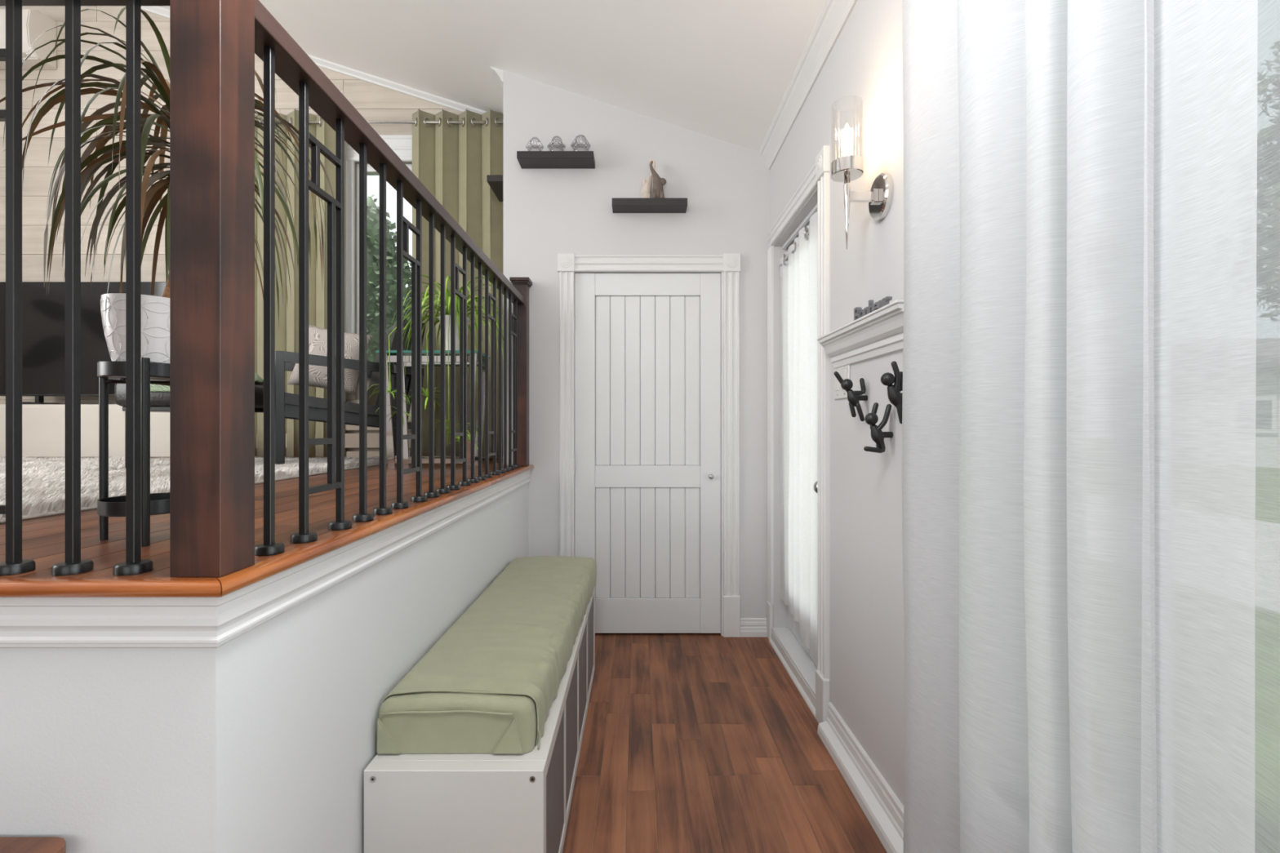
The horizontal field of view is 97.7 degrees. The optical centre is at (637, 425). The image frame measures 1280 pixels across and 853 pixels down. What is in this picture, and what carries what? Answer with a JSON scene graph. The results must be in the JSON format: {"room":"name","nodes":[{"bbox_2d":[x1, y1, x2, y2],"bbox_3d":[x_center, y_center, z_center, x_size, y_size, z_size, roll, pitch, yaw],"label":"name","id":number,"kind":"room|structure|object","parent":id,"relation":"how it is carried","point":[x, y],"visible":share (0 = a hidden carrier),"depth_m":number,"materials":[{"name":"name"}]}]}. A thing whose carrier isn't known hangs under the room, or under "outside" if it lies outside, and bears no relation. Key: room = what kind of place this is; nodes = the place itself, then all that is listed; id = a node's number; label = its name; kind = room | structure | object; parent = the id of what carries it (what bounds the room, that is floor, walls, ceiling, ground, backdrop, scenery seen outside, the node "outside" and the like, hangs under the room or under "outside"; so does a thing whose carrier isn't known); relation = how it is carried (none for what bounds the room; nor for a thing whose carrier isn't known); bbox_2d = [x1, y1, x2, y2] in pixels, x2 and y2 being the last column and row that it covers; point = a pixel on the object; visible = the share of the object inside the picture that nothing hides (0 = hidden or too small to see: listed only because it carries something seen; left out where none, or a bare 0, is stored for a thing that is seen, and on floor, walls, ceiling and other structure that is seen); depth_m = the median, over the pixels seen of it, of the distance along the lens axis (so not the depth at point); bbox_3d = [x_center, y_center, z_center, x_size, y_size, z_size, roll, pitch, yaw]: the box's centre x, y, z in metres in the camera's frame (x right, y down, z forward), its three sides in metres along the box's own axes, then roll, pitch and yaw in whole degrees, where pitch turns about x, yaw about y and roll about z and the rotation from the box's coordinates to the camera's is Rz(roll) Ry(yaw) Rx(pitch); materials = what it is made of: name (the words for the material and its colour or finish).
{"room":"entryway","nodes":[
{"label":"entryway","id":0,"kind":"room"},
{"bbox_2d":[100,293,169,363],"bbox_3d":[-0.957,-0.169,1.098,0.142,0.148,0.143,0,0,0],"label":"pot","id":1,"kind":"object","parent":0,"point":[155,310],"depth_m":1.05,"materials":[{"name":"white ceramic"}]},
{"bbox_2d":[0,5,461,419],"bbox_3d":[-2.752,-1.507,3.793,3.995,3.520,0.149,0,0,0],"label":"wall","id":2,"kind":"structure","parent":0,"point":[373,102],"depth_m":3.72,"materials":[{"name":"beige wood"}]},
{"bbox_2d":[0,9,56,69],"bbox_3d":[-4.261,-2.520,3.627,0.798,0.320,0.183,0,0,0],"label":"air conditioner","id":3,"kind":"object","parent":2,"relation":"attached to","point":[35,23],"visible":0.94,"depth_m":3.60,"materials":[{"name":"white plastic"}]},
{"bbox_2d":[141,5,485,115],"bbox_3d":[-2.728,-2.600,3.701,3.945,1.306,0.035,0,0,0],"label":"trim","id":4,"kind":"structure","parent":2,"relation":"attached to","point":[163,12],"depth_m":3.70,"materials":[{"name":"paint"}]},
{"bbox_2d":[345,135,412,378],"bbox_3d":[-1.417,-1.105,3.743,1.175,1.630,0.130,0,0,0],"label":"window","id":5,"kind":"structure","parent":2,"relation":"in","point":[402,145],"depth_m":3.71,"materials":[{"name":"white plastic"}]},
{"bbox_2d":[254,419,502,458],"bbox_3d":[-1.675,0.094,3.686,1.750,0.258,0.064,0,0,0],"label":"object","id":6,"kind":"object","parent":2,"relation":"attached to","point":[351,436],"visible":0.02,"depth_m":3.66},
{"bbox_2d":[257,120,502,124],"bbox_3d":[-1.695,-1.960,3.666,1.810,0.017,0.108,0,0,0],"label":"curtain rod","id":7,"kind":"object","parent":2,"relation":"attached to","point":[276,122],"visible":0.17,"depth_m":3.61,"materials":[{"name":"metal"}]},
{"bbox_2d":[254,108,346,457],"bbox_3d":[-2.209,-0.911,3.619,0.598,2.228,0.091,0,0,0],"label":"curtain","id":8,"kind":"object","parent":7,"relation":"hanging from","point":[286,336],"visible":0.43,"depth_m":3.63,"materials":[{"name":"fabric"}]},
{"bbox_2d":[412,108,502,457],"bbox_3d":[-1.127,-0.911,3.619,0.687,2.228,0.087,0,0,0],"label":"curtain","id":9,"kind":"object","parent":7,"relation":"hanging from","point":[453,162],"visible":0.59,"depth_m":3.62,"materials":[{"name":"fabric"}]},
{"bbox_2d":[0,458,523,578],"bbox_3d":[-2.682,0.238,2.268,4.137,0.030,2.920,0,0,0],"label":"floor","id":10,"kind":"structure","parent":0,"point":[43,538],"depth_m":1.25,"materials":[{"name":"brown wood"}]},
{"bbox_2d":[0,404,169,460],"bbox_3d":[-3.585,0.050,3.500,1.730,0.346,0.400,0,0,0],"label":"tv console","id":11,"kind":"object","parent":10,"relation":"on","point":[43,425],"visible":0.3,"depth_m":3.30,"materials":[{"name":"beige paint"}]},
{"bbox_2d":[0,281,165,404],"bbox_3d":[-3.330,-0.505,3.480,1.230,0.762,0.160,0,0,0],"label":"television","id":12,"kind":"object","parent":11,"relation":"on","point":[43,308],"visible":0.25,"depth_m":3.45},
{"bbox_2d":[97,357,169,546],"bbox_3d":[-0.963,0.049,1.101,0.164,0.346,0.158,0,0,0],"label":"plant stand","id":13,"kind":"object","parent":10,"relation":"on","point":[153,373],"visible":0.57,"depth_m":1.03,"materials":[{"name":"black metal"}]},
{"bbox_2d":[97,492,169,516],"bbox_3d":[-0.957,0.154,1.098,0.151,0.027,0.151,0,0,0],"label":"tray","id":14,"kind":"object","parent":13,"relation":"on","point":[152,504],"depth_m":1.04,"materials":[{"name":"black metal"}]},
{"bbox_2d":[97,360,169,381],"bbox_3d":[-0.957,-0.103,1.098,0.151,0.027,0.151,0,0,0],"label":"tray","id":15,"kind":"object","parent":13,"relation":"on","point":[114,370],"depth_m":1.03,"materials":[{"name":"black metal"}]},
{"bbox_2d":[0,6,333,363],"bbox_3d":[-0.925,-0.421,1.147,0.584,0.654,0.509,0,0,34],"label":"dracaena","id":16,"kind":"object","parent":13,"relation":"on","point":[155,310],"visible":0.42,"depth_m":1.06,"materials":[{"name":"green plant"}]},
{"bbox_2d":[0,455,387,523],"bbox_3d":[-2.583,0.196,2.105,2.355,0.054,2.351,0,0,0],"label":"shag rug","id":17,"kind":"object","parent":10,"relation":"on","point":[43,480],"visible":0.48,"depth_m":2.09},
{"bbox_2d":[114,382,263,467],"bbox_3d":[-2.067,-0.005,2.625,0.505,0.393,0.330,0,0,0],"label":"footstool","id":18,"kind":"object","parent":17,"relation":"on","point":[159,401],"visible":0.15,"depth_m":2.47,"materials":[{"name":"black leather"}]},
{"bbox_2d":[114,382,263,408],"bbox_3d":[-2.067,-0.142,2.625,0.505,0.120,0.330,0,0,0],"label":"seat cushion","id":19,"kind":"object","parent":18,"relation":"on","point":[157,399],"depth_m":2.46,"materials":[{"name":"black leather"}]},
{"bbox_2d":[150,372,263,391],"bbox_3d":[-1.995,-0.243,2.616,0.351,0.192,0.341,0,0,0],"label":"knitted throw","id":20,"kind":"object","parent":18,"relation":"on","point":[258,380],"visible":0.08,"depth_m":2.45,"materials":[{"name":"fabric"}]},
{"bbox_2d":[275,318,426,464],"bbox_3d":[-1.632,-0.205,3.131,0.750,0.791,0.540,0,0,-35],"label":"armchair","id":21,"kind":"object","parent":17,"relation":"on","point":[286,404],"visible":0.46,"depth_m":2.92,"materials":[{"name":"black wood"}]},
{"bbox_2d":[286,324,372,395],"bbox_3d":[-1.690,-0.362,3.075,0.409,0.398,0.166,0,0,-4],"label":"throw pillow","id":22,"kind":"object","parent":21,"relation":"on","point":[317,336],"visible":0.46,"depth_m":3.03,"materials":[{"name":"fabric"}]},
{"bbox_2d":[284,392,379,418],"bbox_3d":[-1.702,-0.092,3.081,0.579,0.152,0.460,0,0,-35],"label":"seat cushion","id":23,"kind":"object","parent":21,"relation":"on","point":[291,400],"depth_m":2.92,"materials":[{"name":"grey fabric"}]},
{"bbox_2d":[0,0,532,577],"bbox_3d":[-1.041,-0.290,1.965,0.900,1.024,2.338,0,0,0],"label":"stair railing","id":24,"kind":"object","parent":10,"relation":"on","point":[214,44],"visible":1,"depth_m":0.85,"materials":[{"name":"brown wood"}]},
{"bbox_2d":[376,350,490,469],"bbox_3d":[-1.050,-0.075,2.905,0.500,0.594,0.250,0,0,0],"label":"glass table","id":25,"kind":"object","parent":10,"relation":"on","point":[392,461],"visible":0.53,"depth_m":2.81,"materials":[{"name":"silver metal"}]},
{"bbox_2d":[367,275,508,449],"bbox_3d":[-0.970,-0.315,2.865,0.578,0.964,0.689,0,0,32],"label":"spider plant","id":26,"kind":"object","parent":25,"relation":"on","point":[447,293],"visible":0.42,"depth_m":2.82,"materials":[{"name":"green plant"}]},
{"bbox_2d":[0,483,528,852],"bbox_3d":[-2.682,0.713,1.972,4.137,0.935,2.320,0,0,0],"label":"wall","id":27,"kind":"structure","parent":0,"point":[264,740],"depth_m":0.86,"materials":[{"name":"paint"}]},
{"bbox_2d":[0,577,221,597],"bbox_3d":[-1.002,0.233,0.798,0.837,0.022,0.030,0,0,0],"label":"trim","id":28,"kind":"structure","parent":27,"relation":"attached to","point":[10,587],"depth_m":0.79,"materials":[{"name":"brown wood"}]},
{"bbox_2d":[0,469,530,648],"bbox_3d":[-2.650,0.283,1.965,4.100,0.077,2.332,0,0,0],"label":"trim","id":29,"kind":"structure","parent":27,"relation":"attached to","point":[24,622],"depth_m":0.80,"materials":[{"name":"paint"}]},
{"bbox_2d":[217,464,533,597],"bbox_3d":[-0.598,0.233,1.957,0.030,0.022,2.348,0,0,0],"label":"trim","id":30,"kind":"structure","parent":27,"relation":"attached to","point":[233,582],"depth_m":1.08,"materials":[{"name":"brown wood"}]},
{"bbox_2d":[156,0,826,151],"bbox_3d":[-1.975,-2.429,0.309,5.750,1.940,7.118,0,0,0],"label":"ceiling","id":31,"kind":"structure","parent":0,"point":[721,69],"depth_m":2.80,"materials":[{"name":"paint"}]},
{"bbox_2d":[502,70,769,617],"bbox_3d":[0.068,-0.404,3.430,1.645,3.169,0.596,0,0,0],"label":"wall","id":32,"kind":"structure","parent":0,"point":[547,213],"depth_m":3.13,"materials":[{"name":"paint"}]},
{"bbox_2d":[486,174,502,201],"bbox_3d":[-0.819,-1.441,3.411,0.127,0.038,0.298,0,0,0],"label":"floating shelf","id":33,"kind":"object","parent":32,"relation":"attached to","point":[495,181],"visible":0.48,"depth_m":3.30,"materials":[{"name":"black wood"}]},
{"bbox_2d":[489,66,502,97],"bbox_3d":[-0.792,-1.970,3.407,0.077,0.091,0.542,0,0,0],"label":"trim","id":34,"kind":"structure","parent":32,"relation":"attached to","point":[498,73],"depth_m":3.17,"materials":[{"name":"paint"}]},
{"bbox_2d":[516,151,595,168],"bbox_3d":[-0.446,-1.455,3.069,0.412,0.038,0.126,0,0,0],"label":"floating shelf","id":35,"kind":"object","parent":32,"relation":"attached to","point":[526,159],"visible":1,"depth_m":3.02,"materials":[{"name":"black wood"}]},
{"bbox_2d":[525,137,543,151],"bbox_3d":[-0.557,-1.525,3.059,0.091,0.101,0.078,0,0,27],"label":"glass figurine","id":36,"kind":"object","parent":35,"relation":"on","point":[539,146],"visible":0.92,"depth_m":3.06,"materials":[{"name":"clear glass"}]},
{"bbox_2d":[546,135,565,151],"bbox_3d":[-0.438,-1.528,3.059,0.096,0.107,0.082,0,0,25],"label":"glass figurine","id":37,"kind":"object","parent":35,"relation":"on","point":[562,145],"visible":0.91,"depth_m":3.06,"materials":[{"name":"clear glass"}]},
{"bbox_2d":[570,134,591,151],"bbox_3d":[-0.305,-1.532,3.058,0.103,0.114,0.088,0,0,27],"label":"glass figurine","id":38,"kind":"object","parent":35,"relation":"on","point":[580,145],"visible":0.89,"depth_m":3.06,"materials":[{"name":"clear glass"}]},
{"bbox_2d":[573,273,720,633],"bbox_3d":[0.050,0.158,3.141,0.829,2.021,0.070,0,0,0],"label":"door","id":39,"kind":"structure","parent":32,"relation":"in","point":[687,598],"depth_m":3.15,"materials":[{"name":"paint"}]},
{"bbox_2d":[557,253,741,637],"bbox_3d":[0.061,0.112,3.142,1.021,2.136,0.081,0,0,0],"label":"trim","id":40,"kind":"structure","parent":32,"relation":"attached to","point":[729,264],"depth_m":3.12,"materials":[{"name":"paint"}]},
{"bbox_2d":[612,198,687,213],"bbox_3d":[0.064,-1.208,3.077,0.409,0.041,0.110,0,0,0],"label":"floating shelf","id":41,"kind":"object","parent":32,"relation":"attached to","point":[619,205],"visible":1,"depth_m":3.02,"materials":[{"name":"black wood"}]},
{"bbox_2d":[640,159,655,198],"bbox_3d":[0.057,-1.349,3.097,0.079,0.240,0.056,0,0,0],"label":"elephant figurine","id":42,"kind":"object","parent":41,"relation":"on","point":[646,193],"visible":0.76,"depth_m":3.08,"materials":[{"name":"beige ceramic"}]},
{"bbox_2d":[649,160,666,198],"bbox_3d":[0.110,-1.337,3.070,0.093,0.217,0.059,0,0,0],"label":"elephant figurine","id":43,"kind":"object","parent":41,"relation":"on","point":[658,182],"visible":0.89,"depth_m":3.05,"materials":[{"name":"brown ceramic"}]},
{"bbox_2d":[740,617,766,636],"bbox_3d":[0.655,1.130,3.123,0.170,0.100,0.018,0,0,0],"label":"baseboard","id":44,"kind":"structure","parent":32,"relation":"attached to","point":[749,627],"depth_m":3.12,"materials":[{"name":"paint"}]},
{"bbox_2d":[595,297,685,596],"bbox_3d":[0.055,0.137,3.257,0.866,2.087,0.030,0,0,0],"label":"panel","id":45,"kind":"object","parent":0,"point":[610,297],"depth_m":3.24,"materials":[{"name":"white wood"}]},
{"bbox_2d":[562,633,887,852],"bbox_3d":[0.140,1.210,0.166,1.520,0.060,6.532,0,0,0],"label":"floor","id":46,"kind":"structure","parent":0,"point":[692,743],"depth_m":1.97,"materials":[{"name":"brown wood"}]},
{"bbox_2d":[0,836,66,852],"bbox_3d":[-0.825,0.779,0.342,1.086,0.743,0.934,0,0,0],"label":"stairs","id":47,"kind":"structure","parent":46,"relation":"on","point":[7,844],"depth_m":0.79,"materials":[{"name":"brown wood"}]},
{"bbox_2d":[363,586,595,852],"bbox_3d":[-0.406,0.969,1.964,0.396,0.418,1.472,0,0,0],"label":"storage bench","id":48,"kind":"object","parent":46,"relation":"on","point":[413,802],"visible":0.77,"depth_m":1.23,"materials":[{"name":"laminate"}]},
{"bbox_2d":[376,555,596,754],"bbox_3d":[-0.402,0.690,1.985,0.412,0.139,1.402,0,0,0],"label":"bench cushion","id":49,"kind":"object","parent":48,"relation":"on","point":[490,683],"visible":1,"depth_m":1.46,"materials":[{"name":"green fabric"}]},
{"bbox_2d":[769,0,904,805],"bbox_3d":[0.815,-0.170,0.016,0.150,2.700,6.232,0,0,0],"label":"wall","id":50,"kind":"structure","parent":0,"point":[859,85],"depth_m":1.86,"materials":[{"name":"paint"}]},
{"bbox_2d":[779,233,808,266],"bbox_3d":[0.776,-0.865,2.650,0.012,0.012,0.796,0,0,0],"label":"curtain rod","id":51,"kind":"object","parent":50,"relation":"attached to","point":[793,251],"visible":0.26,"depth_m":2.90,"materials":[{"name":"metal"}]},
{"bbox_2d":[779,237,799,622],"bbox_3d":[0.773,0.020,2.854,0.044,1.850,0.372,0,0,0],"label":"door curtain","id":52,"kind":"object","parent":51,"relation":"hanging from","point":[789,269],"visible":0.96,"depth_m":2.82,"materials":[{"name":"fabric"}]},
{"bbox_2d":[798,212,817,664],"bbox_3d":[0.769,0.055,2.468,0.053,1.920,0.391,0,0,0],"label":"door curtain","id":53,"kind":"object","parent":51,"relation":"hanging from","point":[807,245],"visible":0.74,"depth_m":2.54,"materials":[{"name":"fabric"}]},
{"bbox_2d":[766,145,830,723],"bbox_3d":[0.798,0.051,2.640,0.184,2.257,0.981,0,0,0],"label":"trim","id":54,"kind":"structure","parent":50,"relation":"attached to","point":[812,682],"depth_m":2.23,"materials":[{"name":"paint"}]},
{"bbox_2d":[787,221,817,666],"bbox_3d":[0.790,0.065,2.646,0.135,2.071,0.802,0,0,0],"label":"door","id":55,"kind":"structure","parent":50,"relation":"in","point":[793,625],"depth_m":2.89,"materials":[{"name":"paint"}]},
{"bbox_2d":[759,0,857,169],"bbox_3d":[0.709,-1.482,0.016,0.063,0.101,6.232,0,0,0],"label":"trim","id":56,"kind":"structure","parent":50,"relation":"attached to","point":[834,14],"depth_m":2.33,"materials":[{"name":"paint"}]},
{"bbox_2d":[834,364,850,399],"bbox_3d":[0.735,-0.162,2.020,0.010,0.133,0.148,0,0,0],"label":"switch plate","id":57,"kind":"object","parent":50,"relation":"attached to","point":[844,371],"visible":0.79,"depth_m":2.02,"materials":[{"name":"plastic"}]},
{"bbox_2d":[833,371,867,421],"bbox_3d":[0.688,-0.093,1.796,0.108,0.162,0.043,0,0,0],"label":"wall hook","id":58,"kind":"object","parent":50,"relation":"attached to","point":[853,397],"visible":1,"depth_m":1.79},
{"bbox_2d":[817,702,903,852],"bbox_3d":[0.714,1.121,-0.453,0.052,0.118,5.195,0,0,0],"label":"baseboard","id":59,"kind":"structure","parent":50,"relation":"attached to","point":[883,810],"depth_m":1.76,"materials":[{"name":"paint"}]},
{"bbox_2d":[817,299,903,368],"bbox_3d":[0.704,-0.266,1.766,0.072,0.116,0.645,0,0,0],"label":"wall ledge","id":60,"kind":"object","parent":50,"relation":"attached to","point":[878,333],"visible":0.76,"depth_m":1.71,"materials":[{"name":"paint"}]},
{"bbox_2d":[853,296,892,320],"bbox_3d":[0.698,-0.349,1.669,0.012,0.050,0.245,0,0,0],"label":"ornament","id":61,"kind":"object","parent":60,"relation":"on","point":[859,312],"visible":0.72,"depth_m":1.67,"materials":[{"name":"grey metal"}]},
{"bbox_2d":[831,123,893,249],"bbox_3d":[0.661,-0.748,1.683,0.158,0.438,0.132,0,0,0],"label":"wall sconce","id":62,"kind":"object","parent":50,"relation":"attached to","point":[847,168],"visible":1,"depth_m":1.67,"materials":[{"name":"silver metal"}]},
{"bbox_2d":[863,402,893,453],"bbox_3d":[0.696,0.007,1.619,0.090,0.147,0.040,0,0,-8],"label":"wall hook","id":63,"kind":"object","parent":50,"relation":"attached to","point":[877,436],"visible":1,"depth_m":1.61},
{"bbox_2d":[880,360,902,423],"bbox_3d":[0.696,-0.087,1.503,0.090,0.168,0.035,0,0,-9],"label":"wall hook","id":64,"kind":"object","parent":50,"relation":"attached to","point":[895,396],"visible":0.88,"depth_m":1.49,"materials":[{"name":"black metal"}]},
{"bbox_3d":[0.680,-1.310,-0.025,0.120,0.040,2.950,0,0,0],"label":"curtain rod","id":65,"kind":"object","parent":50,"relation":"attached to","visible":0},
{"bbox_2d":[902,0,1157,852],"bbox_3d":[0.637,-0.095,1.005,0.075,2.490,0.682,0,0,0],"label":"sheer curtain","id":66,"kind":"object","parent":65,"relation":"hanging from","point":[1024,120],"visible":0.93,"depth_m":0.87,"materials":[{"name":"white fabric"}]},
{"bbox_2d":[1140,0,1257,852],"bbox_3d":[0.631,-0.095,0.630,0.012,2.490,0.124,0,0,-4],"label":"sheer curtain","id":67,"kind":"object","parent":65,"relation":"hanging from","point":[1205,127],"visible":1,"depth_m":0.63,"materials":[{"name":"white fabric"}]},
{"bbox_2d":[1254,0,1279,852],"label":"window","id":68,"kind":"structure","parent":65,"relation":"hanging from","point":[1267,361],"depth_m":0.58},
{"label":"outside","id":69,"kind":"structure","parent":0,"visible":0},
{"bbox_3d":[-19.560,1.530,31.964,40.880,0.100,56.072,0,0,0],"label":"ground","id":70,"kind":"structure","parent":69,"visible":0},
{"bbox_2d":[367,194,411,362],"bbox_3d":[-3.552,-0.770,7.403,2.164,4.500,2.160,0,0,0],"label":"cedar tree","id":71,"kind":"object","parent":70,"relation":"on","point":[373,211],"visible":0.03,"depth_m":7.05,"materials":[{"name":"green plant"}]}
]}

